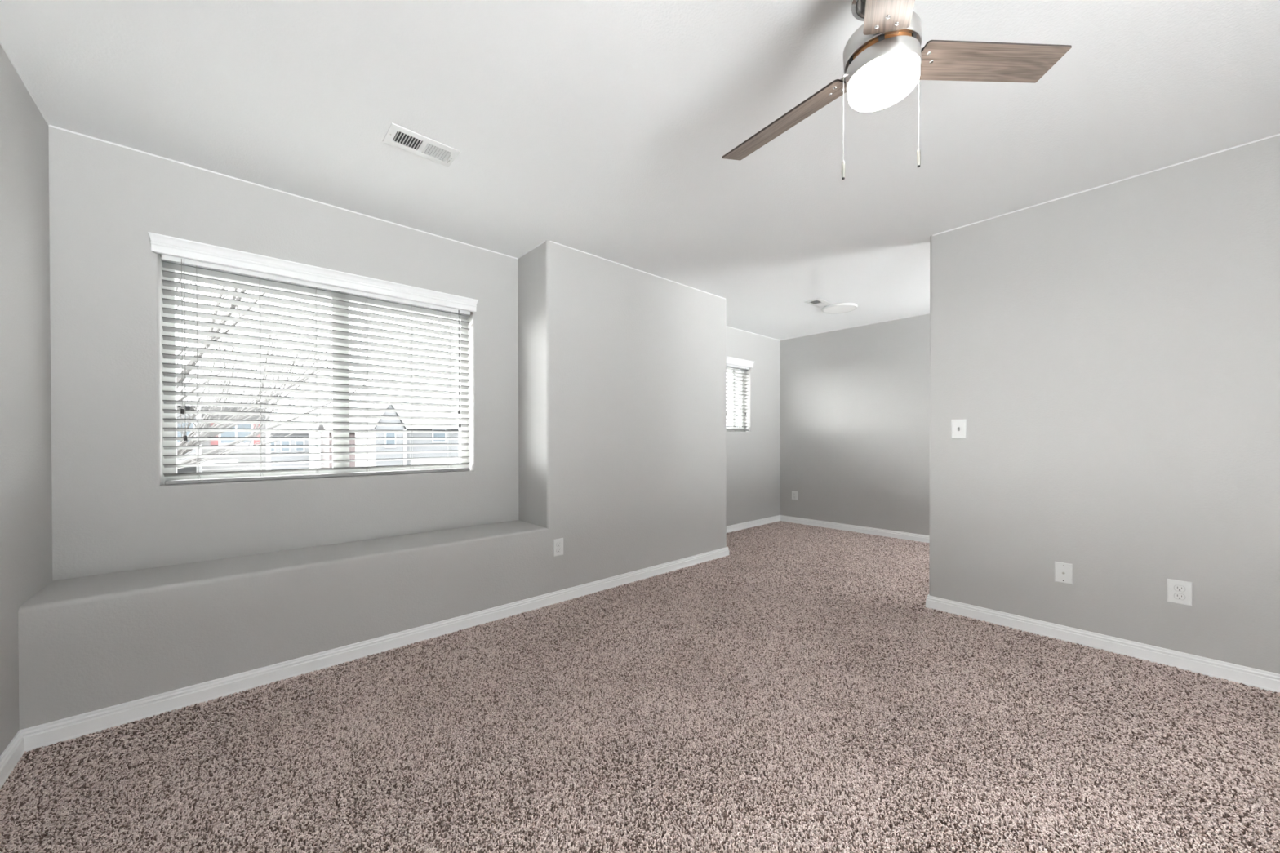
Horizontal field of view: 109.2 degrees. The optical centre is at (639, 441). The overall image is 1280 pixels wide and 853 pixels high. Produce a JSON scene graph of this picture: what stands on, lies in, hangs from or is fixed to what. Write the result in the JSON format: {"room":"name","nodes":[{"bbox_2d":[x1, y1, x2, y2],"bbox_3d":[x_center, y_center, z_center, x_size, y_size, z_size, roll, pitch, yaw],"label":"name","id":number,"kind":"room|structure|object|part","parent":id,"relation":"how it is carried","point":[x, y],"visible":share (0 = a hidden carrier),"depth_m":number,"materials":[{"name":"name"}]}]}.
{"room":"empty bedroom","nodes":[
{"label":"empty bedroom","id":0,"kind":"room"},
{"bbox_2d":[0,44,53,755],"bbox_3d":[-0.921,-0.108,0.080,0.120,2.440,4.848,0,0,-42],"label":"wall","id":1,"kind":"structure","parent":0,"point":[25,404],"depth_m":1.65,"materials":[{"name":"grey paint"}]},
{"bbox_2d":[0,729,25,790],"bbox_3d":[-0.730,1.080,-0.024,0.015,0.086,4.430,0,0,-42],"label":"baseboard","id":2,"kind":"structure","parent":1,"relation":"attached to","point":[11,755],"depth_m":1.53,"materials":[{"name":"white paint"}]},
{"bbox_2d":[0,41,545,258],"bbox_3d":[-0.081,-1.330,0.826,2.141,0.007,4.848,0,0,-42],"label":"trim","id":3,"kind":"structure","parent":1,"relation":"attached to","point":[4,50],"depth_m":2.27,"materials":[{"name":"white paint"}]},
{"bbox_2d":[48,126,518,580],"bbox_3d":[-1.793,-0.122,2.659,2.261,2.440,0.160,0,0,-42],"label":"wall","id":4,"kind":"structure","parent":0,"point":[113,512],"depth_m":2.20,"materials":[{"name":"grey paint"}]},
{"bbox_2d":[160,257,468,484],"bbox_3d":[-1.782,-0.345,2.723,1.493,1.099,0.054,0,0,-42],"label":"window","id":5,"kind":"structure","parent":4,"relation":"in","point":[167,415],"depth_m":2.67,"materials":[{"name":"grey plastic"}]},
{"bbox_2d":[148,231,478,484],"bbox_3d":[-1.712,-0.378,2.637,1.536,1.169,0.114,0,0,-42],"label":"window blind","id":6,"kind":"object","parent":5,"relation":"attached to","point":[179,254],"visible":1,"depth_m":2.52,"materials":[{"name":"white paint"}]},
{"bbox_3d":[-2.203,-0.515,2.190,0.003,0.728,0.002,0,0,-42],"label":"pull cord","id":7,"kind":"part","parent":6,"relation":"part of","materials":[{"name":"white fabric"}]},
{"bbox_3d":[-2.196,-0.450,2.196,0.003,0.858,0.002,0,0,-42],"label":"pull cord","id":8,"kind":"part","parent":6,"relation":"part of","materials":[{"name":"white fabric"}]},
{"bbox_3d":[-2.186,-0.335,2.253,0.012,1.052,0.054,0,0,-42],"label":"ladder cord","id":9,"kind":"part","parent":6,"relation":"part of","materials":[{"name":"white fabric"}]},
{"bbox_3d":[-2.008,-0.336,2.412,0.012,1.052,0.054,0,0,-42],"label":"ladder cord","id":10,"kind":"part","parent":6,"relation":"part of","materials":[{"name":"white fabric"}]},
{"bbox_3d":[-1.827,-0.338,2.574,0.012,1.052,0.054,0,0,-42],"label":"ladder cord","id":11,"kind":"part","parent":6,"relation":"part of","materials":[{"name":"white fabric"}]},
{"bbox_3d":[-1.729,0.194,2.664,1.459,0.018,0.052,0,0,-42],"label":"rail","id":12,"kind":"part","parent":6,"relation":"part of","materials":[{"name":"grey plastic"}]},
{"bbox_3d":[-1.642,-0.339,2.739,0.012,1.052,0.054,0,0,-42],"label":"ladder cord","id":13,"kind":"part","parent":6,"relation":"part of","materials":[{"name":"white fabric"}]},
{"bbox_3d":[-1.458,-0.340,2.904,0.012,1.052,0.054,0,0,-42],"label":"ladder cord","id":14,"kind":"part","parent":6,"relation":"part of","materials":[{"name":"white fabric"}]},
{"bbox_3d":[-1.281,-0.341,3.062,0.012,1.052,0.054,0,0,-42],"label":"ladder cord","id":15,"kind":"part","parent":6,"relation":"part of","materials":[{"name":"white fabric"}]},
{"bbox_3d":[-1.221,-0.546,3.068,0.004,0.680,0.003,0,0,-42],"label":"pull cord","id":16,"kind":"part","parent":6,"relation":"part of","materials":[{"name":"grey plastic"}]},
{"bbox_3d":[-1.217,-0.498,3.072,0.004,0.775,0.003,0,0,-42],"label":"pull cord","id":17,"kind":"part","parent":6,"relation":"part of","materials":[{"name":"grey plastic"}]},
{"bbox_3d":[-1.788,-0.345,2.718,0.086,1.003,0.054,0,0,-42],"label":"meeting rail","id":18,"kind":"part","parent":5,"relation":"part of","materials":[{"name":"grey plastic"}]},
{"bbox_2d":[17,240,726,729],"bbox_3d":[-0.959,-0.127,3.277,4.088,2.440,0.804,0,0,-42],"label":"wall","id":19,"kind":"structure","parent":0,"point":[622,370],"depth_m":3.06,"materials":[{"name":"grey paint"}]},
{"bbox_2d":[20,546,729,751],"bbox_3d":[-0.893,1.060,3.224,4.103,0.086,0.659,0,0,-42],"label":"baseboard","id":20,"kind":"structure","parent":19,"relation":"attached to","point":[47,734],"depth_m":2.15,"materials":[{"name":"white paint"}]},
{"bbox_2d":[553,537,563,556],"bbox_3d":[-0.555,0.720,3.098,0.078,0.116,0.007,0,0,-42],"label":"wall outlet","id":21,"kind":"object","parent":19,"relation":"attached to","point":[557,543],"visible":1,"depth_m":3.09,"materials":[{"name":"white plastic"}]},
{"bbox_2d":[550,240,724,298],"bbox_3d":[0.106,-1.348,3.683,1.903,0.007,0.001,0,0,-42],"label":"trim","id":22,"kind":"structure","parent":19,"relation":"attached to","point":[550,241],"depth_m":3.52,"materials":[{"name":"white paint"}]},
{"bbox_2d":[0,0,1279,340],"bbox_3d":[1.314,-1.419,2.225,6.326,0.150,5.394,0,0,-42],"label":"ceiling","id":23,"kind":"structure","parent":0,"point":[604,129],"depth_m":1.86,"materials":[{"name":"white paint"}]},
{"bbox_2d":[382,122,460,167],"bbox_3d":[-0.986,-1.332,2.061,0.285,0.015,0.158,0,0,-42],"label":"ceiling vent","id":24,"kind":"object","parent":23,"relation":"in","point":[428,148],"visible":1,"depth_m":2.05,"materials":[{"name":"white plastic"}]},
{"bbox_2d":[804,298,832,307],"bbox_3d":[1.750,-1.354,4.457,0.285,0.008,0.150,0,0,-42],"label":"ceiling vent","id":25,"kind":"object","parent":23,"relation":"in","point":[818,303],"visible":1,"depth_m":4.45,"materials":[{"name":"white plastic"}]},
{"bbox_2d":[822,302,857,314],"bbox_3d":[2.017,-1.346,4.602,0.332,0.028,0.332,0,0,-42],"label":"recessed light","id":26,"kind":"object","parent":23,"relation":"in","point":[839,308],"visible":1,"depth_m":4.55,"materials":[{"name":"white plastic"}]},
{"bbox_2d":[722,0,1071,179],"bbox_3d":[0.613,-1.025,1.133,0.970,0.623,0.842,0,0,23],"label":"ceiling fan","id":27,"kind":"object","parent":23,"relation":"hanging from","point":[884,59],"visible":1,"depth_m":1.24,"materials":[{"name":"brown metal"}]},
{"bbox_3d":[0.464,-1.034,1.487,0.104,0.006,0.433,-21,12,-36],"label":"fan blade","id":28,"kind":"part","parent":27,"relation":"part of","materials":[{"name":"brown wood"}]},
{"bbox_3d":[0.560,-0.881,1.237,0.016,0.238,0.006,0,0,0],"label":"pull chain","id":29,"kind":"part","parent":27,"relation":"part of","materials":[{"name":"silver metal"}]},
{"bbox_3d":[0.656,-1.035,1.236,0.166,0.015,0.166,-6,3,-42],"label":"motor","id":30,"kind":"part","parent":27,"relation":"part of","materials":[{"name":"silver metal"}]},
{"bbox_3d":[0.535,-1.018,0.944,0.104,0.006,0.433,10,7,22],"label":"fan blade","id":31,"kind":"part","parent":27,"relation":"part of","materials":[{"name":"grey wood"}]},
{"bbox_3d":[0.752,-0.909,1.236,0.014,0.226,0.005,0,0,0],"label":"pull chain","id":32,"kind":"part","parent":27,"relation":"part of","materials":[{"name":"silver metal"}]},
{"bbox_3d":[0.969,-1.062,1.276,0.433,0.006,0.104,-4,-10,-7],"label":"fan blade","id":33,"kind":"part","parent":27,"relation":"part of","materials":[{"name":"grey wood"}]},
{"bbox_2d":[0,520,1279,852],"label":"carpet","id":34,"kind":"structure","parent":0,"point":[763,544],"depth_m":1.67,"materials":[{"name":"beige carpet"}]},
{"bbox_2d":[1,531,1279,852],"bbox_3d":[1.318,1.176,2.241,6.326,0.140,5.394,0,0,-42],"label":"floor","id":35,"kind":"structure","parent":0,"point":[646,796],"depth_m":1.48,"materials":[{"name":"brown carpet"}]},
{"bbox_2d":[726,326,779,525],"bbox_3d":[1.139,-0.145,5.586,2.118,2.440,0.160,0,0,-42],"label":"wall","id":36,"kind":"structure","parent":0,"point":[753,455],"depth_m":5.78,"materials":[{"name":"grey paint"}]},
{"bbox_2d":[726,368,744,431],"bbox_3d":[0.862,-0.524,5.391,1.198,0.803,0.054,0,0,-42],"label":"window","id":37,"kind":"structure","parent":36,"relation":"in","point":[741,389],"depth_m":5.71,"materials":[{"name":"glass"}]},
{"bbox_3d":[1.161,-0.527,5.658,0.080,0.707,0.054,0,0,-42],"label":"meeting rail","id":38,"kind":"part","parent":37,"relation":"part of","materials":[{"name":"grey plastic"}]},
{"bbox_2d":[726,355,755,431],"bbox_3d":[0.932,-0.561,5.304,1.241,0.866,0.114,0,0,-42],"label":"window blind","id":39,"kind":"object","parent":37,"relation":"attached to","point":[732,363],"visible":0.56,"depth_m":5.56,"materials":[{"name":"white paint"}]},
{"bbox_3d":[0.914,-0.141,5.331,1.164,0.018,0.052,0,0,-42],"label":"rail","id":40,"kind":"part","parent":39,"relation":"part of","materials":[{"name":"grey plastic"}]},
{"bbox_3d":[1.309,-0.630,5.635,0.003,0.572,0.002,0,0,-42],"label":"pull cord","id":41,"kind":"part","parent":39,"relation":"part of","materials":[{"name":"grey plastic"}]},
{"bbox_2d":[726,312,929,340],"bbox_3d":[2.454,-1.353,4.016,1.998,0.007,3.924,0,0,-42],"label":"trim","id":42,"kind":"structure","parent":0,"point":[929,313],"depth_m":5.51,"materials":[{"name":"white paint"}]},
{"bbox_2d":[779,313,929,535],"bbox_3d":[3.682,-0.140,4.242,0.120,2.440,5.234,0,0,-42],"label":"wall","id":43,"kind":"structure","parent":0,"point":[855,402],"depth_m":5.38,"materials":[{"name":"grey paint"}]},
{"bbox_2d":[791,491,797,500],"bbox_3d":[2.035,0.712,5.994,0.007,0.112,0.080,0,0,-42],"label":"wall outlet","id":44,"kind":"object","parent":43,"relation":"attached to","point":[794,494],"visible":1,"depth_m":5.99,"materials":[{"name":"white plastic"}]},
{"bbox_2d":[928,135,1279,674],"bbox_3d":[2.905,-0.125,1.964,0.125,2.440,2.874,0,0,-42],"label":"wall","id":45,"kind":"structure","parent":0,"point":[1108,355],"depth_m":2.34,"materials":[{"name":"grey paint"}]},
{"bbox_2d":[951,419,966,438],"bbox_3d":[2.005,-0.079,2.864,0.018,0.122,0.080,0,0,-42],"label":"light switch","id":46,"kind":"object","parent":45,"relation":"attached to","point":[958,427],"visible":1,"depth_m":2.87,"materials":[{"name":"white plastic"}]},
{"bbox_2d":[726,515,1279,693],"bbox_3d":[2.797,1.052,3.564,2.115,0.086,5.074,0,0,-42],"label":"baseboard","id":47,"kind":"structure","parent":45,"relation":"attached to","point":[1262,679],"depth_m":2.46,"materials":[{"name":"white paint"}]},
{"bbox_2d":[1054,561,1072,584],"bbox_3d":[2.332,0.725,2.505,0.017,0.112,0.072,0,0,-42],"label":"cable jack","id":48,"kind":"object","parent":45,"relation":"attached to","point":[1063,571],"visible":1,"depth_m":2.51,"materials":[{"name":"white plastic"}]},
{"bbox_2d":[932,133,1279,235],"bbox_3d":[2.809,-1.341,1.967,0.001,0.007,2.696,0,0,-42],"label":"trim","id":49,"kind":"structure","parent":45,"relation":"attached to","point":[1265,138],"depth_m":2.34,"materials":[{"name":"white paint"}]},
{"bbox_2d":[1167,578,1192,606],"bbox_3d":[2.610,0.730,2.201,0.007,0.115,0.079,0,0,-42],"label":"wall outlet","id":50,"kind":"object","parent":45,"relation":"attached to","point":[1179,592],"visible":1,"depth_m":2.20,"materials":[{"name":"white plastic"}]},
{"bbox_2d":[1173,593,1185,599],"bbox_3d":[2.608,0.750,2.200,0.002,0.029,0.036,0,0,-42],"label":"receptacle","id":51,"kind":"object","parent":50,"relation":"attached to","point":[1176,596],"depth_m":2.20,"materials":[{"name":"grey plastic"}]},
{"bbox_2d":[1173,585,1185,591],"bbox_3d":[2.608,0.711,2.200,0.002,0.029,0.036,0,0,-42],"label":"receptacle","id":52,"kind":"object","parent":50,"relation":"attached to","point":[1176,588],"depth_m":2.20,"materials":[{"name":"grey plastic"}]},
{"label":"outside","id":53,"kind":"structure","parent":0,"visible":0},
{"bbox_2d":[309,455,320,468],"bbox_3d":[-35.654,3.776,62.382,210.000,0.001,139.500,0,0,-42],"label":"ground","id":54,"kind":"structure","parent":53,"point":[312,465],"depth_m":77.68,"materials":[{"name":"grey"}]},
{"bbox_2d":[176,371,271,473],"bbox_3d":[-28.446,-0.150,26.209,10.950,8.280,11.400,0,0,-42],"label":"house","id":55,"kind":"structure","parent":54,"relation":"on","point":[219,442],"depth_m":26.91,"materials":[{"name":"grey"}]},
{"bbox_3d":[-24.878,-0.482,24.881,0.660,1.090,0.025,0,0,-42],"label":"pane","id":56,"kind":"part","parent":55,"relation":"part of","materials":[{"name":"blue glass"}]},
{"bbox_2d":[210,422,218,444],"bbox_3d":[-24.579,-0.451,26.286,0.340,1.290,0.080,0,0,-42],"label":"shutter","id":57,"kind":"object","parent":55,"relation":"hanging from","point":[214,442],"depth_m":26.25,"materials":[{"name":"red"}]},
{"bbox_3d":[-24.119,-0.474,26.634,0.630,1.130,0.025,0,0,-42],"label":"pane","id":58,"kind":"part","parent":55,"relation":"part of","materials":[{"name":"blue glass"}]},
{"bbox_3d":[-23.582,-0.478,27.114,0.630,1.130,0.025,0,0,-42],"label":"pane","id":59,"kind":"part","parent":55,"relation":"part of","materials":[{"name":"blue glass"}]},
{"bbox_2d":[253,423,260,444],"bbox_3d":[-23.185,-0.461,27.533,0.340,1.290,0.080,0,0,-42],"label":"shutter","id":60,"kind":"object","parent":55,"relation":"hanging from","point":[255,442],"depth_m":27.47,"materials":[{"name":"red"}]},
{"bbox_2d":[270,423,312,470],"bbox_3d":[-48.908,0.556,62.249,5.900,6.480,8.800,0,0,-42],"label":"house","id":61,"kind":"structure","parent":54,"relation":"on","point":[293,458],"depth_m":59.80,"materials":[{"name":"grey"}]},
{"bbox_3d":[-47.277,0.568,58.251,0.800,1.300,0.025,0,0,-42],"label":"pane","id":62,"kind":"part","parent":61,"relation":"part of","materials":[{"name":"blue glass"}]},
{"bbox_3d":[-46.159,0.560,59.251,0.800,1.300,0.025,0,0,-42],"label":"pane","id":63,"kind":"part","parent":61,"relation":"part of","materials":[{"name":"clear glass"}]},
{"bbox_3d":[-45.041,0.552,60.251,0.800,1.300,0.025,0,0,-42],"label":"pane","id":64,"kind":"part","parent":61,"relation":"part of","materials":[{"name":"clear glass"}]},
{"bbox_2d":[175,278,431,469],"bbox_3d":[-5.789,-0.642,6.922,5.115,9.450,4.924,0,0,8],"label":"bare tree","id":65,"kind":"object","parent":54,"relation":"on","point":[221,425],"visible":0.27,"depth_m":6.76,"materials":[{"name":"grey plant"}]},
{"bbox_2d":[317,417,359,467],"bbox_3d":[-40.656,0.290,62.922,5.700,6.980,8.800,0,0,-42],"label":"house","id":66,"kind":"structure","parent":54,"relation":"on","point":[321,426],"depth_m":60.11,"materials":[{"name":"grey brick"}]},
{"bbox_2d":[352,400,458,466],"bbox_3d":[-22.635,0.092,46.330,9.760,7.530,9.560,0,0,-42],"label":"house","id":67,"kind":"structure","parent":54,"relation":"on","point":[375,406],"depth_m":43.28,"materials":[{"name":"grey"}]},
{"bbox_3d":[-22.171,-0.207,40.454,0.700,1.200,0.025,0,0,-42],"label":"pane","id":68,"kind":"part","parent":67,"relation":"part of","materials":[{"name":"clear glass"}]},
{"bbox_3d":[-19.524,2.615,44.268,5.100,2.100,0.100,0,0,-42],"label":"garage door","id":69,"kind":"part","parent":67,"relation":"part of","materials":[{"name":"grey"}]},
{"bbox_3d":[-19.484,-0.584,44.198,1.100,1.100,0.025,0,0,-42],"label":"pane","id":70,"kind":"part","parent":67,"relation":"part of","materials":[{"name":"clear glass"}]}
]}

